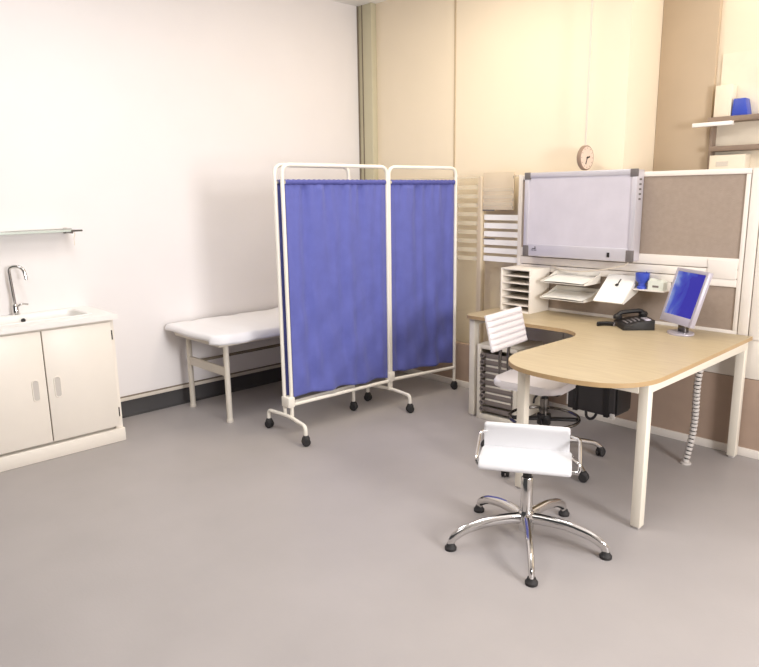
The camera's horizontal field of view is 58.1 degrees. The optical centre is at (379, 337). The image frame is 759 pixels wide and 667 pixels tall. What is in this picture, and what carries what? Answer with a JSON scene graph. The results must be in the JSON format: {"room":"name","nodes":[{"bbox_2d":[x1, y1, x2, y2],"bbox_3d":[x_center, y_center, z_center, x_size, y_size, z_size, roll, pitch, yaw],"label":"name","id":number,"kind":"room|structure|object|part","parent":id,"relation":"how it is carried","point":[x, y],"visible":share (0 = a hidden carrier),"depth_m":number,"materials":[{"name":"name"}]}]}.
{"room":"examination room","nodes":[
{"label":"examination room","id":0,"kind":"room"},
{"bbox_2d":[0,0,359,396],"bbox_3d":[-2.084,-0.940,4.530,6.550,3.150,0.100,-12,16,-42],"label":"wall","id":1,"kind":"structure","parent":0,"point":[158,131],"depth_m":4.93,"materials":[{"name":"white paint"}]},
{"bbox_2d":[0,228,82,245],"bbox_3d":[-2.300,-0.607,4.221,0.880,0.113,0.135,-12,16,-42],"label":"glass shelf","id":2,"kind":"object","parent":1,"relation":"attached to","point":[64,230],"visible":1,"depth_m":4.30,"materials":[{"name":"clear glass"}]},
{"bbox_3d":[-2.322,-0.643,4.203,0.835,0.012,0.119,-12,16,-42],"label":"glass plate","id":3,"kind":"part","parent":2,"relation":"part of","materials":[{"name":"clear glass"}]},
{"bbox_3d":[-2.288,-0.645,4.147,0.810,0.008,0.008,-12,16,-42],"label":"rail","id":4,"kind":"part","parent":2,"relation":"part of","materials":[{"name":"metal"}]},
{"bbox_2d":[120,363,280,401],"bbox_3d":[-1.329,0.334,5.426,3.260,0.026,0.022,-12,16,-42],"label":"trim","id":5,"kind":"structure","parent":1,"relation":"attached to","point":[278,365],"depth_m":5.33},
{"bbox_2d":[121,367,285,417],"bbox_3d":[-2.228,0.597,4.602,5.770,0.118,0.030,-12,16,-42],"label":"baseboard","id":6,"kind":"structure","parent":1,"relation":"attached to","point":[133,407],"depth_m":5.36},
{"bbox_2d":[356,5,364,179],"bbox_3d":[-0.152,-1.323,6.212,0.012,3.150,0.060,-12,16,-42],"label":"trim","id":7,"kind":"structure","parent":1,"relation":"attached to","point":[361,5],"depth_m":6.03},
{"bbox_2d":[331,0,385,5],"bbox_3d":[0.144,-2.072,1.868,6.550,0.100,6.640,-12,16,-42],"label":"ceiling","id":8,"kind":"structure","parent":0,"point":[350,2],"depth_m":5.77,"materials":[{"name":"paint"}]},
{"bbox_2d":[577,0,593,169],"bbox_3d":[1.351,-1.826,4.388,0.160,1.455,0.037,-11,15,-39],"label":"clock","id":9,"kind":"object","parent":8,"relation":"hanging from","point":[585,156],"visible":1,"depth_m":4.47,"materials":[{"name":"beige"}]},
{"bbox_3d":[1.350,-1.903,4.372,0.013,1.297,0.013,-5,12,-17],"label":"rod","id":10,"kind":"part","parent":9,"relation":"part of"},
{"bbox_2d":[0,371,758,666],"bbox_3d":[0.191,1.107,2.539,6.550,0.100,6.640,-12,16,-42],"label":"floor","id":11,"kind":"structure","parent":0,"point":[195,538],"depth_m":3.05,"materials":[{"name":"plastic"}]},
{"bbox_2d":[0,319,125,471],"bbox_3d":[-2.148,0.307,4.291,0.866,0.810,0.478,-12,16,-42],"label":"base cabinet","id":12,"kind":"object","parent":11,"relation":"on","point":[60,391],"visible":1,"depth_m":4.15,"materials":[{"name":"beige paint"}]},
{"bbox_3d":[-2.154,0.327,3.972,0.411,0.687,0.018,-12,16,-42],"label":"door","id":13,"kind":"part","parent":12,"relation":"part of","materials":[{"name":"beige paint"}]},
{"bbox_3d":[-2.042,0.315,4.063,0.044,0.136,0.007,-12,16,-42],"label":"handle","id":14,"kind":"part","parent":12,"relation":"part of","materials":[{"name":"beige paint"}]},
{"bbox_3d":[-1.952,0.296,4.147,0.044,0.136,0.007,-12,16,-42],"label":"handle","id":15,"kind":"part","parent":12,"relation":"part of","materials":[{"name":"beige paint"}]},
{"bbox_2d":[0,306,117,334],"bbox_3d":[-2.156,-0.103,4.202,0.900,0.030,0.497,-12,16,-42],"label":"countertop","id":16,"kind":"structure","parent":12,"relation":"on","point":[97,315],"depth_m":4.14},
{"bbox_2d":[7,265,27,314],"bbox_3d":[-2.274,-0.303,4.311,0.122,0.319,0.054,-5,13,-18],"label":"mixer tap","id":17,"kind":"object","parent":16,"relation":"on","point":[15,307],"visible":1,"depth_m":4.29,"materials":[{"name":"silver metal"}]},
{"bbox_2d":[12,304,19,314],"bbox_3d":[-2.305,-0.178,4.326,0.054,0.070,0.054,-12,16,-42],"label":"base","id":18,"kind":"object","parent":17,"relation":"on","point":[15,307],"depth_m":4.31,"materials":[{"name":"silver metal"}]},
{"bbox_2d":[0,308,91,325],"bbox_3d":[-2.141,-0.069,4.253,0.606,0.131,0.336,-12,16,-42],"label":"sink basin","id":19,"kind":"object","parent":16,"relation":"in","point":[71,312],"visible":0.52,"depth_m":4.37,"materials":[{"name":"white ceramic"}]},
{"bbox_3d":[-1.851,0.264,4.252,0.411,0.687,0.018,-12,16,-42],"label":"door","id":20,"kind":"part","parent":12,"relation":"part of","materials":[{"name":"beige paint"}]},
{"bbox_2d":[165,307,395,422],"bbox_3d":[-0.661,0.117,5.492,1.876,0.645,0.727,-12,16,-42],"label":"examination table","id":21,"kind":"object","parent":11,"relation":"on","point":[240,328],"visible":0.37,"depth_m":4.93,"materials":[{"name":"white leather"}]},
{"bbox_3d":[-0.672,-0.158,5.447,1.826,0.050,0.689,-12,16,-42],"label":"mattress","id":22,"kind":"part","parent":21,"relation":"part of","materials":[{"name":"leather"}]},
{"bbox_3d":[-1.420,0.248,5.140,0.047,0.555,0.048,-12,16,-42],"label":"leg","id":23,"kind":"part","parent":21,"relation":"part of","materials":[{"name":"white metal"}]},
{"bbox_3d":[-0.675,-0.121,5.458,1.750,0.025,0.630,-12,16,-42],"label":"frame","id":24,"kind":"part","parent":21,"relation":"part of","materials":[{"name":"white metal"}]},
{"bbox_3d":[-1.058,0.321,4.766,0.047,0.555,0.048,-12,16,-42],"label":"leg","id":25,"kind":"part","parent":21,"relation":"part of","materials":[{"name":"white metal"}]},
{"bbox_3d":[-0.835,0.059,5.668,1.615,0.022,0.023,-12,16,-42],"label":"rail","id":26,"kind":"part","parent":21,"relation":"part of","materials":[{"name":"white metal"}]},
{"bbox_2d":[265,163,457,446],"bbox_3d":[-0.025,-0.328,4.857,1.688,1.757,0.522,-11,16,-40],"label":"folding screen","id":27,"kind":"object","parent":11,"relation":"on","point":[367,269],"visible":1,"depth_m":4.78,"materials":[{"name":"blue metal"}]},
{"bbox_2d":[277,180,292,394],"bbox_3d":[-0.421,-0.343,4.615,0.046,1.406,0.614,10,16,42],"label":"curtain","id":28,"kind":"object","parent":27,"relation":"hanging from","point":[279,220],"depth_m":4.39,"materials":[{"name":"blue fabric"}]},
{"bbox_3d":[-0.420,-0.301,4.625,0.025,1.702,0.671,10,16,42],"label":"wing frame","id":29,"kind":"part","parent":27,"relation":"part of","materials":[{"name":"white metal"}]},
{"bbox_3d":[-0.265,-0.345,4.655,0.910,1.633,0.025,-12,16,-41],"label":"frame","id":30,"kind":"part","parent":27,"relation":"part of","materials":[{"name":"white metal"}]},
{"bbox_2d":[285,184,387,396],"bbox_3d":[-0.265,-0.341,4.656,0.852,1.432,0.046,-12,16,-42],"label":"curtain","id":31,"kind":"object","parent":27,"relation":"hanging from","point":[336,238],"depth_m":4.63,"materials":[{"name":"blue fabric"}]},
{"bbox_3d":[0.334,-0.427,5.173,0.675,1.702,0.025,-10,15,-36],"label":"wing frame","id":32,"kind":"part","parent":27,"relation":"part of","materials":[{"name":"white metal"}]},
{"bbox_2d":[391,184,453,370],"bbox_3d":[0.333,-0.459,5.167,0.616,1.427,0.047,-9,15,-35],"label":"curtain","id":33,"kind":"object","parent":27,"relation":"hanging from","point":[422,215],"depth_m":5.16,"materials":[{"name":"blue fabric"}]},
{"bbox_2d":[476,340,542,422],"bbox_3d":[0.912,0.294,4.805,0.318,0.535,0.356,10,16,42],"label":"trolley","id":34,"kind":"object","parent":11,"relation":"on","point":[494,403],"visible":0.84,"depth_m":4.73,"materials":[{"name":"beige metal"}]},
{"bbox_2d":[445,421,611,587],"bbox_3d":[0.678,0.667,3.086,0.699,0.523,0.723,-12,16,-42],"label":"stool","id":35,"kind":"object","parent":11,"relation":"on","point":[527,449],"visible":1,"depth_m":3.06,"materials":[{"name":"silver metal"}]},
{"bbox_3d":[0.483,0.855,3.066,0.370,0.128,0.039,-3,12,-10],"label":"arm","id":36,"kind":"part","parent":35,"relation":"part of","materials":[{"name":"silver metal"}]},
{"bbox_3d":[0.575,0.814,3.257,0.039,0.128,0.370,-7,13,-28],"label":"arm","id":37,"kind":"part","parent":35,"relation":"part of","materials":[{"name":"silver metal"}]},
{"bbox_3d":[0.653,0.547,3.057,0.400,0.040,0.218,2,12,15],"label":"seat","id":38,"kind":"part","parent":35,"relation":"part of","materials":[{"name":"white plastic"}]},
{"bbox_3d":[0.676,0.467,3.140,0.385,0.154,0.052,2,12,15],"label":"backrest","id":39,"kind":"part","parent":35,"relation":"part of","materials":[{"name":"white plastic"}]},
{"bbox_3d":[0.637,0.883,2.921,0.039,0.128,0.370,1,12,8],"label":"arm","id":40,"kind":"part","parent":35,"relation":"part of","materials":[{"name":"silver metal"}]},
{"bbox_3d":[0.789,0.816,3.230,0.039,0.128,0.370,10,16,42],"label":"arm","id":41,"kind":"part","parent":35,"relation":"part of","materials":[{"name":"silver metal"}]},
{"bbox_3d":[0.830,0.859,3.022,0.370,0.128,0.039,5,13,25],"label":"arm","id":42,"kind":"part","parent":35,"relation":"part of","materials":[{"name":"silver metal"}]},
{"bbox_2d":[481,306,605,482],"bbox_3d":[0.953,0.303,3.953,0.731,0.867,0.741,-9,14,-34],"label":"chair","id":43,"kind":"object","parent":11,"relation":"on","point":[506,328],"visible":0.72,"depth_m":3.98,"materials":[{"name":"silver metal"}]},
{"bbox_3d":[0.758,-0.056,4.072,0.085,0.208,0.420,9,15,39],"label":"backrest","id":44,"kind":"part","parent":43,"relation":"part of","materials":[{"name":"white leather"}]},
{"bbox_3d":[0.907,0.255,3.986,0.417,0.046,0.345,9,15,39],"label":"seat","id":45,"kind":"part","parent":43,"relation":"part of","materials":[{"name":"white plastic"}]},
{"bbox_3d":[1.044,0.668,3.884,0.032,0.092,0.369,-6,13,-23],"label":"arm","id":46,"kind":"part","parent":43,"relation":"part of","materials":[{"name":"silver metal"}]},
{"bbox_3d":[1.151,0.628,4.067,0.369,0.092,0.032,-2,12,-6],"label":"arm","id":47,"kind":"part","parent":43,"relation":"part of","materials":[{"name":"silver metal"}]},
{"bbox_2d":[398,168,758,459],"bbox_3d":[1.312,-0.308,4.800,0.064,1.705,4.010,-12,16,-42],"label":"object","id":48,"kind":"structure","parent":11,"relation":"on","point":[707,220],"depth_m":4.17,"materials":[{"name":"white metal"}]},
{"bbox_3d":[0.495,0.333,5.829,0.054,0.050,1.600,-12,16,-42],"label":"rail","id":49,"kind":"part","parent":48,"relation":"part of","materials":[{"name":"white metal"}]},
{"bbox_3d":[0.494,0.156,5.793,0.034,0.310,1.600,-12,16,-42],"label":"kick panel","id":50,"kind":"part","parent":48,"relation":"part of","materials":[{"name":"brown laminate"}]},
{"bbox_3d":[0.796,-0.426,5.334,0.050,1.630,0.022,-12,16,-42],"label":"post","id":51,"kind":"part","parent":48,"relation":"part of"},
{"bbox_3d":[0.884,-1.091,5.068,0.012,0.273,0.280,-12,16,-42],"label":"taupe sign panel","id":52,"kind":"part","parent":48,"relation":"part of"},
{"bbox_3d":[1.044,-0.376,5.079,0.050,1.630,0.035,-12,16,-42],"label":"post","id":53,"kind":"part","parent":48,"relation":"part of","materials":[{"name":"white metal"}]},
{"bbox_2d":[540,285,599,302],"bbox_3d":[1.288,-0.300,4.630,0.209,0.070,0.332,-12,16,-42],"label":"tray","id":54,"kind":"object","parent":48,"relation":"attached to","point":[559,292],"visible":0.84,"depth_m":4.64,"materials":[{"name":"white plastic"}]},
{"bbox_2d":[540,269,600,285],"bbox_3d":[1.286,-0.408,4.608,0.209,0.070,0.332,-12,16,-42],"label":"tray","id":55,"kind":"object","parent":48,"relation":"attached to","point":[559,276],"visible":0.99,"depth_m":4.60,"materials":[{"name":"white plastic"}]},
{"bbox_2d":[523,168,644,271],"bbox_3d":[1.333,-0.772,4.555,0.108,0.668,0.822,-12,16,-42],"label":"whiteboard","id":56,"kind":"object","parent":48,"relation":"attached to","point":[593,214],"visible":1,"depth_m":4.47,"materials":[{"name":"silver metal"}]},
{"bbox_2d":[528,175,631,248],"bbox_3d":[1.304,-0.835,4.514,0.005,0.454,0.750,-12,16,-42],"label":"whiteboard surface","id":57,"kind":"object","parent":56,"relation":"attached to","point":[565,211],"depth_m":4.49,"materials":[{"name":"white plastic"}]},
{"bbox_3d":[1.391,-0.490,4.562,0.036,0.110,0.616,-10,15,-36],"label":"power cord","id":58,"kind":"part","parent":56,"relation":"part of","materials":[{"name":"white plastic"}]},
{"bbox_2d":[593,274,637,304],"bbox_3d":[1.517,-0.314,4.384,0.204,0.162,0.202,-12,16,-42],"label":"holder","id":59,"kind":"object","parent":48,"relation":"attached to","point":[616,289],"visible":0.98,"depth_m":4.37,"materials":[{"name":"white plastic"}]},
{"bbox_3d":[1.568,-0.422,4.499,0.054,0.045,1.495,-12,16,-42],"label":"tool rail","id":60,"kind":"part","parent":48,"relation":"part of","materials":[{"name":"white metal"}]},
{"bbox_3d":[1.567,-0.474,4.488,0.054,0.050,1.495,-12,16,-42],"label":"tool rail","id":61,"kind":"part","parent":48,"relation":"part of","materials":[{"name":"white metal"}]},
{"bbox_3d":[1.566,-0.533,4.476,0.054,0.060,1.495,-12,16,-42],"label":"tool rail","id":62,"kind":"part","parent":48,"relation":"part of","materials":[{"name":"white metal"}]},
{"bbox_3d":[1.570,-1.042,4.359,0.058,0.030,1.523,-12,16,-42],"label":"rail","id":63,"kind":"part","parent":48,"relation":"part of","materials":[{"name":"white metal"}]},
{"bbox_3d":[1.879,0.063,4.275,0.036,0.231,2.378,-12,16,-42],"label":"cream panel","id":64,"kind":"part","parent":48,"relation":"part of","materials":[{"name":"white laminate"}]},
{"bbox_3d":[1.583,-0.130,4.552,0.050,0.040,1.523,-12,16,-42],"label":"desk rail","id":65,"kind":"part","parent":48,"relation":"part of","materials":[{"name":"white metal"}]},
{"bbox_3d":[1.885,0.385,4.343,0.034,0.420,2.378,-12,16,-42],"label":"kick panel","id":66,"kind":"part","parent":48,"relation":"part of","materials":[{"name":"brown laminate"}]},
{"bbox_2d":[633,282,670,292],"bbox_3d":[1.700,-0.323,4.266,0.095,0.055,0.200,-12,16,-42],"label":"shelf","id":67,"kind":"object","parent":48,"relation":"attached to","point":[669,283],"visible":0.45,"depth_m":4.23,"materials":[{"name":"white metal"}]},
{"bbox_2d":[635,272,649,288],"bbox_3d":[1.655,-0.366,4.301,0.086,0.110,0.086,-12,16,-42],"label":"pen cup","id":68,"kind":"object","parent":67,"relation":"on","point":[642,278],"visible":1,"depth_m":4.28,"materials":[{"name":"blue plastic"}]},
{"bbox_2d":[648,278,667,290],"bbox_3d":[1.723,-0.333,4.233,0.063,0.070,0.100,-12,16,-42],"label":"tape dispenser","id":69,"kind":"object","parent":67,"relation":"on","point":[653,284],"visible":1,"depth_m":4.21,"materials":[{"name":"white plastic"}]},
{"bbox_3d":[1.886,0.615,4.391,0.054,0.050,2.378,-12,16,-42],"label":"rail","id":70,"kind":"part","parent":48,"relation":"part of","materials":[{"name":"white metal"}]},
{"bbox_3d":[2.001,-0.401,3.991,0.006,0.110,0.164,-12,16,-42],"label":"plate","id":71,"kind":"part","parent":48,"relation":"part of","materials":[{"name":"white metal"}]},
{"bbox_3d":[2.090,-0.484,3.924,0.052,0.897,0.025,-12,16,-42],"label":"post","id":72,"kind":"part","parent":48,"relation":"part of","materials":[{"name":"white metal"}]},
{"bbox_3d":[2.120,-0.472,3.890,0.056,0.966,0.055,-12,16,-42],"label":"post","id":73,"kind":"part","parent":48,"relation":"part of","materials":[{"name":"white metal"}]},
{"bbox_3d":[2.166,-0.463,3.844,0.054,0.966,0.066,-12,16,-42],"label":"post","id":74,"kind":"part","parent":48,"relation":"part of","materials":[{"name":"white metal"}]},
{"bbox_2d":[467,307,752,528],"bbox_3d":[1.020,0.347,4.076,1.522,0.730,1.714,-12,16,-42],"label":"office desk","id":75,"kind":"object","parent":11,"relation":"on","point":[643,362],"visible":0.82,"depth_m":3.57,"materials":[{"name":"brown wood"}]},
{"bbox_3d":[0.665,0.201,4.822,0.047,0.694,0.047,-12,16,-42],"label":"leg","id":76,"kind":"part","parent":75,"relation":"part of","materials":[{"name":"beige metal"}]},
{"bbox_3d":[0.755,0.456,3.606,0.047,0.694,0.047,-12,16,-42],"label":"leg","id":77,"kind":"part","parent":75,"relation":"part of","materials":[{"name":"beige metal"}]},
{"bbox_2d":[500,265,549,313],"bbox_3d":[1.035,-0.350,4.868,0.234,0.306,0.250,-12,16,-42],"label":"pigeonhole sorter","id":78,"kind":"object","parent":75,"relation":"on","point":[521,285],"visible":0.91,"depth_m":4.83,"materials":[{"name":"white laminate"}]},
{"bbox_2d":[502,299,527,306],"bbox_3d":[1.035,-0.250,4.888,0.225,0.008,0.228,-12,16,-42],"label":"shelf","id":79,"kind":"object","parent":78,"relation":"attached to","point":[505,302],"depth_m":4.90,"materials":[{"name":"white laminate"}]},
{"bbox_2d":[502,272,528,277],"bbox_3d":[1.032,-0.449,4.846,0.225,0.008,0.228,-12,16,-42],"label":"shelf","id":80,"kind":"object","parent":78,"relation":"attached to","point":[504,274],"depth_m":4.85,"materials":[{"name":"white laminate"}]},
{"bbox_2d":[502,279,528,284],"bbox_3d":[1.033,-0.400,4.856,0.225,0.008,0.228,-12,16,-42],"label":"shelf","id":81,"kind":"object","parent":78,"relation":"attached to","point":[504,281],"depth_m":4.86,"materials":[{"name":"white laminate"}]},
{"bbox_2d":[502,285,528,292],"bbox_3d":[1.034,-0.350,4.867,0.225,0.008,0.228,-12,16,-42],"label":"shelf","id":82,"kind":"object","parent":78,"relation":"attached to","point":[505,288],"depth_m":4.88,"materials":[{"name":"white laminate"}]},
{"bbox_2d":[502,292,528,299],"bbox_3d":[1.034,-0.300,4.877,0.225,0.008,0.228,-12,16,-42],"label":"shelf","id":83,"kind":"object","parent":78,"relation":"attached to","point":[505,295],"depth_m":4.89,"materials":[{"name":"white laminate"}]},
{"bbox_2d":[566,385,630,419],"bbox_3d":[1.374,0.229,4.261,0.224,0.541,0.337,-12,16,-42],"label":"computer tower","id":84,"kind":"object","parent":75,"relation":"attached to","point":[607,402],"visible":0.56,"depth_m":4.20,"materials":[{"name":"black plastic"}]},
{"bbox_2d":[596,308,654,329],"bbox_3d":[1.517,-0.118,4.220,0.321,0.106,0.210,0,12,3],"label":"telephone","id":85,"kind":"object","parent":75,"relation":"on","point":[640,322],"visible":1,"depth_m":4.21,"materials":[{"name":"black plastic"}]},
{"bbox_3d":[1.413,-0.090,4.282,0.106,0.029,0.048,0,12,3],"label":"coiled cord","id":86,"kind":"part","parent":85,"relation":"part of","materials":[{"name":"black plastic"}]},
{"bbox_3d":[1.210,0.545,3.153,0.047,0.694,0.047,-12,16,-42],"label":"leg","id":87,"kind":"part","parent":75,"relation":"part of","materials":[{"name":"beige metal"}]},
{"bbox_2d":[660,267,712,336],"bbox_3d":[1.770,-0.208,3.975,0.144,0.376,0.295,-3,12,-10],"label":"computer monitor","id":88,"kind":"object","parent":75,"relation":"on","point":[687,293],"visible":1,"depth_m":3.95,"materials":[{"name":"silver metal"}]},
{"bbox_2d":[680,370,703,464],"bbox_3d":[1.807,0.382,3.883,0.080,0.717,0.130,-12,16,-42],"label":"spine","id":89,"kind":"object","parent":75,"relation":"hanging from","point":[698,376],"visible":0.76,"depth_m":3.91,"materials":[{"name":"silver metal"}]},
{"bbox_3d":[2.089,0.355,3.989,0.047,0.694,0.047,-12,16,-42],"label":"leg","id":90,"kind":"part","parent":75,"relation":"part of","materials":[{"name":"beige metal"}]},
{"bbox_2d":[376,0,663,343],"bbox_3d":[0.960,-1.210,5.597,0.620,3.150,2.499,-12,16,-42],"label":"wall","id":91,"kind":"structure","parent":0,"point":[522,65],"depth_m":5.05,"materials":[{"name":"beige paint"}]},
{"bbox_2d":[358,3,377,179],"bbox_3d":[-0.088,-1.321,6.197,0.060,3.150,0.170,-12,16,-42],"label":"trim","id":92,"kind":"structure","parent":91,"relation":"attached to","point":[368,10],"depth_m":5.98,"materials":[{"name":"beige paint"}]},
{"bbox_2d":[453,0,455,179],"bbox_3d":[0.602,-1.189,5.522,0.006,3.150,0.014,-12,16,-42],"label":"trim","id":93,"kind":"structure","parent":91,"relation":"attached to","point":[455,0],"depth_m":5.35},
{"bbox_2d":[716,0,758,85],"bbox_3d":[3.382,-0.788,3.428,0.150,3.150,4.041,-12,16,-42],"label":"wall","id":94,"kind":"structure","parent":0,"point":[739,32],"depth_m":4.28,"materials":[{"name":"beige paint"}]},
{"bbox_2d":[653,0,722,170],"bbox_3d":[2.046,-1.029,4.667,0.040,3.148,0.368,-12,16,-42],"label":"panel","id":95,"kind":"object","parent":94,"relation":"attached to","point":[691,29],"visible":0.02,"depth_m":4.51,"materials":[{"name":"beige paint"}]},
{"bbox_2d":[707,49,758,168],"bbox_3d":[2.488,-1.149,4.109,0.118,1.200,0.982,-12,16,-42],"label":"shelf unit","id":96,"kind":"object","parent":94,"relation":"attached to","point":[741,69],"visible":0.3,"depth_m":4.31,"materials":[{"name":"beige wood"}]},
{"bbox_2d":[692,120,733,127],"bbox_3d":[2.120,-1.360,4.346,0.036,0.025,0.245,-12,16,-42],"label":"strip light","id":97,"kind":"object","parent":96,"relation":"attached to","point":[719,123],"visible":1,"depth_m":4.33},
{"bbox_2d":[713,84,736,116],"bbox_3d":[2.199,-1.504,4.343,0.080,0.192,0.103,-12,16,-42],"label":"carton","id":98,"kind":"object","parent":96,"relation":"on","point":[725,95],"visible":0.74,"depth_m":4.31,"materials":[{"name":"white cardboard"}]},
{"bbox_2d":[709,154,750,168],"bbox_3d":[2.244,-1.022,4.401,0.092,0.305,0.218,-12,16,-42],"label":"storage box","id":99,"kind":"object","parent":96,"relation":"on","point":[733,161],"visible":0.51,"depth_m":4.34,"materials":[{"name":"white cardboard"}]},
{"bbox_3d":[2.485,-1.160,4.104,0.110,0.032,0.943,-12,16,-42],"label":"shelf","id":100,"kind":"part","parent":96,"relation":"part of","materials":[{"name":"beige wood"}]},
{"bbox_3d":[2.476,-1.336,4.074,0.110,0.032,0.962,-12,16,-42],"label":"shelf","id":101,"kind":"part","parent":96,"relation":"part of","materials":[{"name":"beige wood"}]},
{"bbox_2d":[731,98,751,115],"bbox_3d":[2.272,-1.446,4.276,0.080,0.102,0.096,-12,16,-42],"label":"bin","id":102,"kind":"object","parent":96,"relation":"on","point":[741,106],"visible":0.8,"depth_m":4.25,"materials":[{"name":"plastic"}]}
]}

